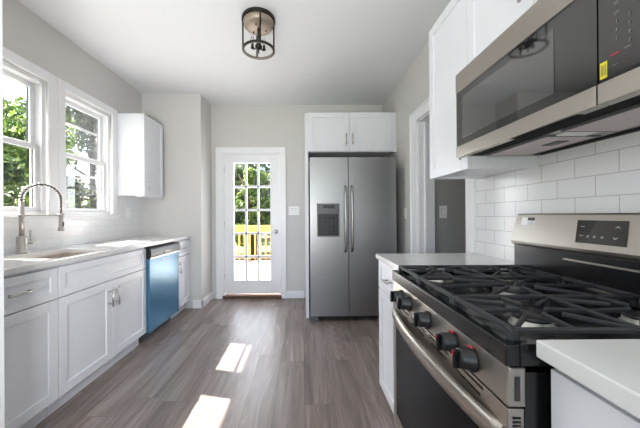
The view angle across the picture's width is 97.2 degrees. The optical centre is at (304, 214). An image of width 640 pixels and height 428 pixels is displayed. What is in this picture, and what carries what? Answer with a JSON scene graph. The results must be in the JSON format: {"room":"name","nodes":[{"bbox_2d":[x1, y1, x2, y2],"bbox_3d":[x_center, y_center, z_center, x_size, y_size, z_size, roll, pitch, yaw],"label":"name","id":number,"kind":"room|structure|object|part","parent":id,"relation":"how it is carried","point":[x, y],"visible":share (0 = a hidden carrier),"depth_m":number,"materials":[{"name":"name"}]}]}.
{"room":"kitchen","nodes":[
{"label":"kitchen","id":0,"kind":"room"},
{"bbox_2d":[2,0,141,253],"bbox_3d":[-2.100,-0.173,0.865,0.150,2.700,5.547,0,0,0],"label":"wall","id":1,"kind":"structure","parent":0,"point":[26,34],"depth_m":2.36,"materials":[{"name":"paint"}]},
{"bbox_2d":[3,60,45,213],"bbox_3d":[-2.112,-0.527,1.937,0.138,1.050,0.590,0,0,0],"label":"window","id":2,"kind":"structure","parent":1,"relation":"in","point":[35,142],"depth_m":2.17,"materials":[{"name":"paint"}]},
{"bbox_3d":[-2.117,-0.767,1.937,0.030,0.501,0.522,0,0,0],"label":"sash","id":3,"kind":"part","parent":2,"relation":"part of","materials":[{"name":"paint"}]},
{"bbox_3d":[-2.080,-0.280,1.937,0.030,0.515,0.522,0,0,0],"label":"sash","id":4,"kind":"part","parent":2,"relation":"part of","materials":[{"name":"paint"}]},
{"bbox_2d":[3,47,58,213],"bbox_3d":[-2.023,-0.565,1.934,0.018,1.125,0.754,0,0,0],"label":"trim","id":5,"kind":"structure","parent":1,"relation":"attached to","point":[53,168],"depth_m":2.24,"materials":[{"name":"paint"}]},
{"bbox_2d":[3,214,120,221],"bbox_3d":[-2.012,0.023,2.312,0.035,0.050,1.510,0,0,0],"label":"trim","id":6,"kind":"structure","parent":1,"relation":"attached to","point":[7,217],"depth_m":2.34,"materials":[{"name":"paint"}]},
{"bbox_2d":[4,196,142,253],"bbox_3d":[-2.025,0.020,2.354,0.009,0.485,2.369,0,0,0],"label":"tiled wall","id":7,"kind":"structure","parent":1,"relation":"attached to","point":[45,234],"depth_m":2.56,"materials":[{"name":"white tile"}]},
{"bbox_2d":[126,208,129,217],"bbox_3d":[-2.020,-0.021,3.232,0.009,0.118,0.072,0,0,0],"label":"wall outlet","id":8,"kind":"object","parent":7,"relation":"attached to","point":[127,209],"visible":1,"depth_m":3.22,"materials":[{"name":"white plastic"}]},
{"bbox_2d":[65,92,109,213],"bbox_3d":[-2.116,-0.526,2.677,0.138,1.050,0.590,0,0,0],"label":"window","id":9,"kind":"structure","parent":1,"relation":"in","point":[94,123],"depth_m":2.81,"materials":[{"name":"paint"}]},
{"bbox_3d":[-2.144,-0.520,2.676,0.012,0.994,0.522,0,0,0],"label":"storm frame","id":10,"kind":"part","parent":9,"relation":"part of","materials":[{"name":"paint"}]},
{"bbox_3d":[-2.120,-0.767,2.677,0.030,0.501,0.522,0,0,0],"label":"sash","id":11,"kind":"part","parent":9,"relation":"part of","materials":[{"name":"paint"}]},
{"bbox_3d":[-2.083,-0.279,2.676,0.030,0.515,0.522,0,0,0],"label":"sash","id":12,"kind":"part","parent":9,"relation":"part of","materials":[{"name":"paint"}]},
{"bbox_3d":[-2.120,-0.767,2.677,0.004,0.433,0.454,0,0,0],"label":"pane","id":13,"kind":"part","parent":9,"relation":"part of","materials":[{"name":"clear glass"}]},
{"bbox_3d":[-2.083,-0.279,2.676,0.004,0.447,0.454,0,0,0],"label":"pane","id":14,"kind":"part","parent":9,"relation":"part of","materials":[{"name":"clear glass"}]},
{"bbox_2d":[58,78,117,213],"bbox_3d":[-2.026,-0.564,2.680,0.018,1.125,0.734,0,0,0],"label":"trim","id":15,"kind":"structure","parent":1,"relation":"attached to","point":[63,86],"depth_m":2.43,"materials":[{"name":"paint"}]},
{"bbox_2d":[117,113,162,198],"bbox_3d":[-1.866,-0.643,3.250,0.342,0.898,0.415,0,0,0],"label":"upper cabinet","id":16,"kind":"object","parent":1,"relation":"attached to","point":[139,136],"visible":0.99,"depth_m":3.04,"materials":[{"name":"paint"}]},
{"bbox_3d":[-1.781,-0.201,3.243,0.068,0.013,0.396,0,0,0],"label":"light rail","id":17,"kind":"part","parent":16,"relation":"part of","materials":[{"name":"paint"}]},
{"bbox_3d":[-1.740,-0.648,3.251,0.019,0.886,0.411,0,0,0],"label":"door","id":18,"kind":"part","parent":16,"relation":"part of","materials":[{"name":"paint"}]},
{"bbox_2d":[142,93,211,307],"bbox_3d":[-1.668,-0.173,3.817,0.739,2.700,0.553,0,0,0],"label":"wall","id":19,"kind":"structure","parent":0,"point":[185,207],"depth_m":3.54,"materials":[{"name":"paint"}]},
{"bbox_2d":[193,291,212,307],"bbox_3d":[-1.337,1.125,3.734,0.124,0.100,0.418,0,0,0],"label":"baseboard","id":20,"kind":"structure","parent":19,"relation":"attached to","point":[196,303],"depth_m":3.56,"materials":[{"name":"paint"}]},
{"bbox_2d":[34,298,393,427],"bbox_3d":[0.618,1.210,1.012,5.570,0.100,6.120,0,0,0],"label":"floor","id":21,"kind":"structure","parent":0,"point":[223,363],"depth_m":2.03,"materials":[{"name":"grey wood"}]},
{"bbox_2d":[4,266,57,427],"bbox_3d":[-1.693,0.735,1.403,0.618,0.880,0.454,0,0,0],"label":"base cabinet","id":22,"kind":"object","parent":21,"relation":"on","point":[30,301],"visible":0.98,"depth_m":1.47,"materials":[{"name":"paint"}]},
{"bbox_3d":[-1.405,0.391,1.404,0.038,0.011,0.150,0,0,0],"label":"handle","id":23,"kind":"part","parent":22,"relation":"part of","materials":[{"name":"silver metal"}]},
{"bbox_3d":[-1.433,0.393,1.404,0.019,0.176,0.451,0,0,0],"label":"drawer","id":24,"kind":"part","parent":22,"relation":"part of","materials":[{"name":"paint"}]},
{"bbox_2d":[46,248,145,416],"bbox_3d":[-1.696,0.736,2.089,0.618,0.880,0.910,0,0,0],"label":"base cabinet","id":25,"kind":"object","parent":21,"relation":"on","point":[102,299],"visible":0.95,"depth_m":1.94,"materials":[{"name":"paint"}]},
{"bbox_3d":[-1.433,0.775,1.862,0.019,0.574,0.452,0,0,0],"label":"door","id":26,"kind":"part","parent":25,"relation":"part of","materials":[{"name":"paint"}]},
{"bbox_2d":[4,235,190,275],"bbox_3d":[-1.716,0.276,2.356,0.605,0.031,2.366,0,0,0],"label":"countertop","id":27,"kind":"structure","parent":25,"relation":"on","point":[14,263],"depth_m":2.09,"materials":[{"name":"white stone"}]},
{"bbox_2d":[15,182,64,253],"bbox_3d":[-1.854,0.017,1.984,0.260,0.489,0.067,0,0,-36],"label":"kitchen faucet","id":28,"kind":"object","parent":27,"relation":"on","point":[22,243],"visible":1,"depth_m":1.93,"materials":[{"name":"silver metal"}]},
{"bbox_3d":[-1.933,0.029,1.927,0.029,0.245,0.029,0,0,0],"label":"post","id":29,"kind":"part","parent":28,"relation":"part of","materials":[{"name":"silver metal"}]},
{"bbox_3d":[-1.917,0.155,1.950,0.026,0.098,0.056,0,0,33],"label":"lever","id":30,"kind":"part","parent":28,"relation":"part of","materials":[{"name":"silver metal"}]},
{"bbox_3d":[-1.845,0.004,1.982,0.241,0.024,0.036,0,0,-33],"label":"holder arm","id":31,"kind":"part","parent":28,"relation":"part of","materials":[{"name":"silver metal"}]},
{"bbox_2d":[29,253,85,258],"bbox_3d":[-1.647,0.401,1.900,0.402,0.218,0.509,0,0,0],"label":"sink","id":32,"kind":"object","parent":27,"relation":"in","point":[61,255],"visible":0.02,"depth_m":2.11,"materials":[{"name":"silver metal"}]},
{"bbox_3d":[-1.406,0.606,2.054,0.038,0.135,0.011,0,0,0],"label":"handle","id":33,"kind":"part","parent":25,"relation":"part of","materials":[{"name":"silver metal"}]},
{"bbox_3d":[-1.407,0.606,2.126,0.038,0.135,0.011,0,0,0],"label":"handle","id":34,"kind":"part","parent":25,"relation":"part of","materials":[{"name":"silver metal"}]},
{"bbox_3d":[-1.435,0.775,2.317,0.019,0.574,0.452,0,0,0],"label":"door","id":35,"kind":"part","parent":25,"relation":"part of","materials":[{"name":"paint"}]},
{"bbox_2d":[139,242,179,343],"bbox_3d":[-1.691,0.738,2.852,0.614,0.868,0.604,0,0,0],"label":"dishwasher","id":36,"kind":"object","parent":21,"relation":"on","point":[162,260],"visible":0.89,"depth_m":2.77,"materials":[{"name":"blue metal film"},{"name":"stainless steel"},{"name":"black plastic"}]},
{"bbox_3d":[-1.500,1.124,2.853,0.010,0.094,0.604,0,0,0],"label":"toe panel","id":37,"kind":"part","parent":36,"relation":"part of","materials":[{"name":"black plastic"}]},
{"bbox_3d":[-1.426,0.740,2.853,0.046,0.670,0.600,0,0,0],"label":"panel","id":38,"kind":"part","parent":36,"relation":"part of","materials":[{"name":"blue metal"}]},
{"bbox_3d":[-1.420,0.351,2.854,0.064,0.094,0.600,0,0,0],"label":"control panel","id":39,"kind":"part","parent":36,"relation":"part of","materials":[{"name":"black plastic"}]},
{"bbox_2d":[171,238,189,318],"bbox_3d":[-1.701,0.737,3.348,0.618,0.880,0.374,0,0,0],"label":"base cabinet","id":40,"kind":"object","parent":21,"relation":"on","point":[184,256],"visible":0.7,"depth_m":3.38,"materials":[{"name":"paint"}]},
{"bbox_3d":[-1.441,0.395,3.349,0.019,0.176,0.371,0,0,0],"label":"drawer","id":41,"kind":"part","parent":40,"relation":"part of","materials":[{"name":"paint"}]},
{"bbox_3d":[-1.439,0.776,3.349,0.019,0.574,0.371,0,0,0],"label":"door","id":42,"kind":"part","parent":40,"relation":"part of","materials":[{"name":"paint"}]},
{"bbox_2d":[304,113,308,317],"bbox_3d":[0.028,-0.020,3.560,0.035,2.372,0.779,0,0,0],"label":"panel","id":43,"kind":"object","parent":21,"relation":"on","point":[306,114],"visible":1,"depth_m":3.17,"materials":[{"name":"paint"}]},
{"bbox_2d":[309,157,396,321],"bbox_3d":[0.528,0.270,3.447,0.942,1.785,0.931,0,0,0],"label":"refrigerator","id":44,"kind":"object","parent":21,"relation":"on","point":[352,200],"visible":0.94,"depth_m":3.05,"materials":[{"name":"grey metal"}]},
{"bbox_3d":[0.260,0.059,3.046,0.244,0.360,0.010,0,0,0],"label":"dispenser frame","id":45,"kind":"part","parent":44,"relation":"part of","materials":[{"name":"grey plastic"}]},
{"bbox_3d":[0.270,0.239,3.088,0.412,1.720,0.075,0,0,0],"label":"freezer door","id":46,"kind":"part","parent":44,"relation":"part of","materials":[{"name":"silver metal"}]},
{"bbox_3d":[0.443,0.046,3.018,0.026,0.726,0.074,0,0,0],"label":"handle","id":47,"kind":"part","parent":44,"relation":"part of","materials":[{"name":"silver metal"}]},
{"bbox_3d":[0.513,0.045,3.018,0.026,0.726,0.074,0,0,0],"label":"handle","id":48,"kind":"part","parent":44,"relation":"part of","materials":[{"name":"silver metal"}]},
{"bbox_3d":[0.742,0.236,3.090,0.518,1.720,0.075,0,0,0],"label":"door","id":49,"kind":"part","parent":44,"relation":"part of","materials":[{"name":"silver metal"}]},
{"bbox_2d":[379,260,394,413],"bbox_3d":[0.771,0.717,1.564,0.660,0.885,0.467,0,0,0],"label":"base cabinet","id":50,"kind":"object","parent":21,"relation":"on","point":[386,356],"visible":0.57,"depth_m":1.66,"materials":[{"name":"paint"}]},
{"bbox_3d":[0.483,0.371,1.563,0.019,0.171,0.463,0,0,0],"label":"drawer","id":51,"kind":"part","parent":50,"relation":"part of","materials":[{"name":"paint"}]},
{"bbox_2d":[376,253,513,269],"bbox_3d":[0.778,0.261,1.568,0.642,0.029,0.476,0,0,0],"label":"countertop","id":52,"kind":"structure","parent":50,"relation":"on","point":[393,260],"depth_m":1.55,"materials":[{"name":"white stone"}]},
{"bbox_2d":[390,213,639,427],"bbox_3d":[0.731,0.578,0.937,0.735,1.163,0.764,0,0,1],"label":"gas range","id":53,"kind":"object","parent":21,"relation":"on","point":[464,338],"visible":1,"depth_m":0.84,"materials":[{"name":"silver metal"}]},
{"bbox_3d":[0.397,0.350,1.203,0.038,0.058,0.058,0,0,1],"label":"knob","id":54,"kind":"part","parent":53,"relation":"part of","materials":[{"name":"black plastic"}]},
{"bbox_3d":[0.396,0.350,1.108,0.038,0.058,0.058,0,0,1],"label":"knob","id":55,"kind":"part","parent":53,"relation":"part of","materials":[{"name":"black plastic"}]},
{"bbox_3d":[0.393,0.350,0.938,0.038,0.058,0.058,0,0,1],"label":"knob","id":56,"kind":"part","parent":53,"relation":"part of","materials":[{"name":"black plastic"}]},
{"bbox_3d":[0.568,0.264,1.185,0.110,0.016,0.110,0,0,1],"label":"burner","id":57,"kind":"part","parent":53,"relation":"part of","materials":[{"name":"metal"}]},
{"bbox_3d":[0.394,0.455,0.942,0.043,0.050,0.739,0,0,1],"label":"handle","id":58,"kind":"part","parent":53,"relation":"part of","materials":[{"name":"silver metal"}]},
{"bbox_3d":[0.391,0.350,0.773,0.038,0.058,0.058,0,0,1],"label":"knob","id":59,"kind":"part","parent":53,"relation":"part of","materials":[{"name":"black plastic"}]},
{"bbox_3d":[0.429,0.671,0.942,0.034,0.566,0.759,0,0,1],"label":"oven door","id":60,"kind":"part","parent":53,"relation":"part of","materials":[{"name":"silver metal"}]},
{"bbox_3d":[0.426,0.345,0.942,0.040,0.079,0.763,0,0,1],"label":"control panel","id":61,"kind":"part","parent":53,"relation":"part of","materials":[{"name":"silver metal"}]},
{"bbox_3d":[0.390,0.350,0.683,0.038,0.058,0.058,0,0,1],"label":"knob","id":62,"kind":"part","parent":53,"relation":"part of","materials":[{"name":"black plastic"}]},
{"bbox_2d":[392,270,639,365],"bbox_3d":[0.700,0.280,0.938,0.589,0.044,0.763,0,0,1],"label":"cooktop","id":63,"kind":"object","parent":53,"relation":"in","point":[504,348],"depth_m":0.75,"materials":[{"name":"black metal"}]},
{"bbox_3d":[0.561,0.263,0.695,0.098,0.016,0.098,0,0,1],"label":"burner","id":64,"kind":"part","parent":53,"relation":"part of","materials":[{"name":"metal"}]},
{"bbox_3d":[0.978,0.189,0.934,0.006,0.100,0.759,0,0,1],"label":"vent panel","id":65,"kind":"part","parent":53,"relation":"part of","materials":[{"name":"black metal"}]},
{"bbox_3d":[0.831,0.262,0.691,0.086,0.016,0.086,0,0,1],"label":"burner","id":66,"kind":"part","parent":53,"relation":"part of","materials":[{"name":"metal"}]},
{"bbox_2d":[551,369,639,427],"bbox_3d":[0.777,0.722,0.051,0.660,0.872,0.996,0,0,0],"label":"base cabinet","id":67,"kind":"object","parent":21,"relation":"on","point":[573,404],"visible":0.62,"depth_m":0.49,"materials":[{"name":"paint"}]},
{"bbox_2d":[536,339,639,418],"bbox_3d":[0.779,0.257,0.052,0.653,0.034,0.998,0,0,0],"label":"countertop","id":68,"kind":"structure","parent":67,"relation":"on","point":[610,368],"depth_m":0.47,"materials":[{"name":"white stone"}]},
{"bbox_2d":[18,0,450,105],"bbox_3d":[0.601,-1.600,1.029,5.570,0.120,6.150,0,0,0],"label":"ceiling","id":69,"kind":"structure","parent":0,"point":[328,52],"depth_m":2.52,"materials":[{"name":"paint"}]},
{"bbox_2d":[241,7,274,59],"bbox_3d":[-0.358,-1.395,2.205,0.260,0.275,0.260,0,0,0],"label":"ceiling light","id":70,"kind":"object","parent":69,"relation":"attached to","point":[258,21],"visible":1,"depth_m":2.16,"materials":[{"name":"brown metal"}]},
{"bbox_3d":[-0.474,-1.393,2.173,0.012,0.209,0.007,0,0,0],"label":"post","id":71,"kind":"part","parent":70,"relation":"part of","materials":[{"name":"brown metal"}]},
{"bbox_3d":[-0.326,-1.395,2.089,0.012,0.209,0.007,0,0,0],"label":"post","id":72,"kind":"part","parent":70,"relation":"part of","materials":[{"name":"brown metal"}]},
{"bbox_3d":[-0.242,-1.395,2.236,0.012,0.209,0.007,0,0,0],"label":"post","id":73,"kind":"part","parent":70,"relation":"part of","materials":[{"name":"brown metal"}]},
{"bbox_2d":[211,105,381,298],"bbox_3d":[-0.026,-0.183,4.025,2.545,2.700,0.150,0,0,0],"label":"wall","id":74,"kind":"structure","parent":0,"point":[258,125],"depth_m":3.95,"materials":[{"name":"paint"}]},
{"bbox_2d":[215,147,285,298],"bbox_3d":[-0.743,0.114,3.935,0.975,2.115,0.024,0,0,0],"label":"trim","id":75,"kind":"structure","parent":74,"relation":"attached to","point":[219,150],"depth_m":3.93,"materials":[{"name":"paint"}]},
{"bbox_2d":[222,153,281,298],"bbox_3d":[-0.733,0.151,4.000,0.825,2.040,0.193,0,0,0],"label":"door","id":76,"kind":"structure","parent":74,"relation":"in","point":[271,288],"depth_m":3.96,"materials":[{"name":"paint"}]},
{"bbox_2d":[289,207,298,214],"bbox_3d":[-0.144,-0.054,3.944,0.150,0.118,0.010,0,0,0],"label":"light switch","id":77,"kind":"object","parent":74,"relation":"attached to","point":[292,210],"visible":1,"depth_m":3.94,"materials":[{"name":"white plastic"}]},
{"bbox_2d":[286,291,303,297],"bbox_3d":[-0.125,1.117,3.938,0.250,0.100,0.020,0,0,0],"label":"baseboard","id":78,"kind":"structure","parent":74,"relation":"attached to","point":[289,294],"depth_m":3.93,"materials":[{"name":"paint"}]},
{"bbox_2d":[308,112,395,161],"bbox_3d":[0.566,-0.977,3.619,1.051,0.469,0.666,0,0,0],"label":"upper cabinet","id":79,"kind":"object","parent":74,"relation":"attached to","point":[346,134],"visible":0.98,"depth_m":3.33,"materials":[{"name":"paint"}]},
{"bbox_3d":[0.286,-0.976,3.332,0.482,0.456,0.020,0,0,0],"label":"door","id":80,"kind":"part","parent":79,"relation":"part of","materials":[{"name":"paint"}]},
{"bbox_3d":[0.778,-0.979,3.334,0.496,0.456,0.020,0,0,0],"label":"door","id":81,"kind":"part","parent":79,"relation":"part of","materials":[{"name":"paint"}]},
{"bbox_2d":[382,40,428,252],"bbox_3d":[1.183,-0.193,1.030,0.150,2.700,5.850,0,0,0],"label":"wall","id":82,"kind":"structure","parent":0,"point":[412,89],"depth_m":3.07,"materials":[{"name":"paint"}]},
{"bbox_2d":[404,208,406,218],"bbox_3d":[1.096,-0.011,3.065,0.010,0.118,0.075,0,0,0],"label":"light switch","id":83,"kind":"object","parent":82,"relation":"attached to","point":[405,209],"visible":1,"depth_m":3.05,"materials":[{"name":"white plastic"}]},
{"bbox_2d":[418,112,434,252],"bbox_3d":[1.180,0.123,2.312,0.150,2.070,0.825,0,0,0],"label":"trim","id":84,"kind":"structure","parent":82,"relation":"attached to","point":[426,186],"depth_m":2.71,"materials":[{"name":"paint"}]},
{"bbox_2d":[409,98,475,252],"bbox_3d":[1.092,0.073,2.342,0.026,2.170,1.065,0,0,0],"label":"trim","id":85,"kind":"structure","parent":82,"relation":"attached to","point":[423,109],"depth_m":2.72,"materials":[{"name":"paint"}]},
{"bbox_2d":[429,0,538,178],"bbox_3d":[0.913,-0.663,1.515,0.361,0.896,0.395,0,0,0],"label":"upper cabinet","id":86,"kind":"object","parent":82,"relation":"attached to","point":[448,57],"visible":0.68,"depth_m":1.50,"materials":[{"name":"paint"}]},
{"bbox_3d":[0.769,-0.661,1.514,0.019,0.894,0.393,0,0,0],"label":"door","id":87,"kind":"part","parent":86,"relation":"part of","materials":[{"name":"paint"}]},
{"bbox_2d":[467,0,537,63],"bbox_3d":[0.915,-0.883,0.937,0.379,0.458,0.758,0,0,0],"label":"upper cabinet","id":88,"kind":"object","parent":82,"relation":"attached to","point":[487,20],"visible":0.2,"depth_m":1.18,"materials":[{"name":"paint"}]},
{"bbox_2d":[455,0,639,157],"bbox_3d":[0.902,-0.457,0.937,0.390,0.386,0.757,0,0,0],"label":"microwave","id":89,"kind":"object","parent":82,"relation":"attached to","point":[565,74],"visible":1,"depth_m":0.84,"materials":[{"name":"grey metal"}]},
{"bbox_3d":[0.920,-0.269,1.122,0.189,0.005,0.317,0,0,0],"label":"filter frame","id":90,"kind":"part","parent":89,"relation":"part of","materials":[{"name":"grey plastic"}]},
{"bbox_3d":[0.922,-0.269,0.754,0.189,0.005,0.312,0,0,0],"label":"filter frame","id":91,"kind":"part","parent":89,"relation":"part of","materials":[{"name":"grey plastic"}]},
{"bbox_3d":[0.727,-0.439,0.620,0.028,0.248,0.124,0,0,0],"label":"control panel","id":92,"kind":"part","parent":89,"relation":"part of","materials":[{"name":"black glass"}]},
{"bbox_2d":[475,131,639,260],"bbox_3d":[1.107,-0.043,0.607,0.009,0.600,2.405,0,0,0],"label":"tiled wall","id":93,"kind":"structure","parent":82,"relation":"attached to","point":[603,176],"depth_m":1.21,"materials":[{"name":"white tile"}]},
{"bbox_2d":[435,179,465,252],"bbox_3d":[2.372,-0.200,2.150,2.236,2.700,1.480,0,0,0],"label":"wall","id":94,"kind":"structure","parent":0,"point":[450,232],"depth_m":2.77,"materials":[{"name":"paint"}]},
{"bbox_2d":[439,206,446,217],"bbox_3d":[1.360,-0.028,2.761,0.072,0.118,0.010,0,0,0],"label":"light switch","id":95,"kind":"object","parent":94,"relation":"attached to","point":[442,209],"visible":1,"depth_m":2.76,"materials":[{"name":"white plastic"}]},
{"label":"outside","id":96,"kind":"structure","parent":0,"visible":0},
{"bbox_2d":[235,260,270,279],"bbox_3d":[-0.516,1.252,5.722,10.000,0.120,3.250,0,0,0],"label":"deck","id":97,"kind":"object","parent":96,"point":[265,266],"depth_m":6.03,"materials":[{"name":"white wood"}]},
{"bbox_2d":[235,225,270,260],"bbox_3d":[-0.526,0.793,7.257,9.800,1.040,0.180,0,0,0],"label":"deck railing","id":98,"kind":"object","parent":97,"relation":"on","point":[238,228],"visible":0.11,"depth_m":7.18,"materials":[{"name":"wood"}]},
{"bbox_3d":[-0.528,0.353,7.237,9.800,0.160,0.140,0,0,0],"label":"rail","id":99,"kind":"part","parent":98,"relation":"part of","materials":[{"name":"yellow wood"}]},
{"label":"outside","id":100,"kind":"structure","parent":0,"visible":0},
{"bbox_2d":[235,234,269,260],"bbox_3d":[-0.072,1.882,19.998,80.000,0.100,80.000,0,0,0],"label":"ground","id":101,"kind":"structure","parent":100,"point":[263,235],"depth_m":14.87,"materials":[{"name":"white"}]},
{"bbox_2d":[3,156,29,206],"bbox_3d":[-4.957,0.450,4.106,1.767,2.815,1.856,0,0,-37],"label":"leafy tree","id":102,"kind":"object","parent":101,"relation":"on","point":[14,174],"visible":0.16,"depth_m":4.23,"materials":[{"name":"green plant"}]},
{"bbox_2d":[3,94,83,207],"bbox_3d":[-7.897,-0.667,6.732,4.393,5.660,4.113,0,0,4],"label":"leafy tree","id":103,"kind":"object","parent":101,"relation":"on","point":[17,113],"visible":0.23,"depth_m":7.04,"materials":[{"name":"green plant"}]},
{"bbox_2d":[3,105,90,208],"bbox_3d":[-8.683,-2.174,11.366,5.752,9.148,5.669,0,0,0],"label":"leafy tree","id":104,"kind":"object","parent":101,"relation":"on","point":[75,190],"visible":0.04,"depth_m":9.96,"materials":[{"name":"green plant"}]},
{"bbox_2d":[234,167,243,223],"bbox_3d":[-4.031,-1.285,12.896,2.511,6.278,3.068,0,0,17],"label":"leafy tree","id":105,"kind":"object","parent":101,"relation":"on","point":[238,171],"visible":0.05,"depth_m":12.95,"materials":[{"name":"green plant"}]},
{"bbox_2d":[234,164,269,237],"bbox_3d":[-4.631,-1.991,19.837,5.773,7.931,6.410,0,0,-32],"label":"leafy tree","id":106,"kind":"object","parent":101,"relation":"on","point":[267,169],"visible":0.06,"depth_m":18.72,"materials":[{"name":"green plant"}]},
{"bbox_2d":[235,167,269,260],"bbox_3d":[-1.895,0.046,10.629,1.753,3.588,1.695,0,0,-22],"label":"leafy tree","id":107,"kind":"object","parent":101,"relation":"on","point":[251,173],"visible":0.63,"depth_m":10.27,"materials":[{"name":"green plant"}]},
{"bbox_2d":[260,171,269,235],"bbox_3d":[-1.202,-1.946,14.423,3.007,7.564,2.954,0,0,31],"label":"leafy tree","id":108,"kind":"object","parent":101,"relation":"on","point":[266,190],"visible":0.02,"depth_m":13.89,"materials":[{"name":"green plant"}]},
{"bbox_3d":[-1.661,-0.176,1.125,0.730,2.700,0.093,0,0,0],"label":"wall","id":109,"kind":"structure","parent":0,"visible":0},
{"bbox_2d":[0,0,4,427],"bbox_3d":[-1.274,-0.178,1.119,0.043,2.700,0.108,0,0,0],"label":"trim","id":110,"kind":"structure","parent":109,"relation":"attached to","point":[2,409],"depth_m":1.17,"materials":[{"name":"paint"}]}
]}

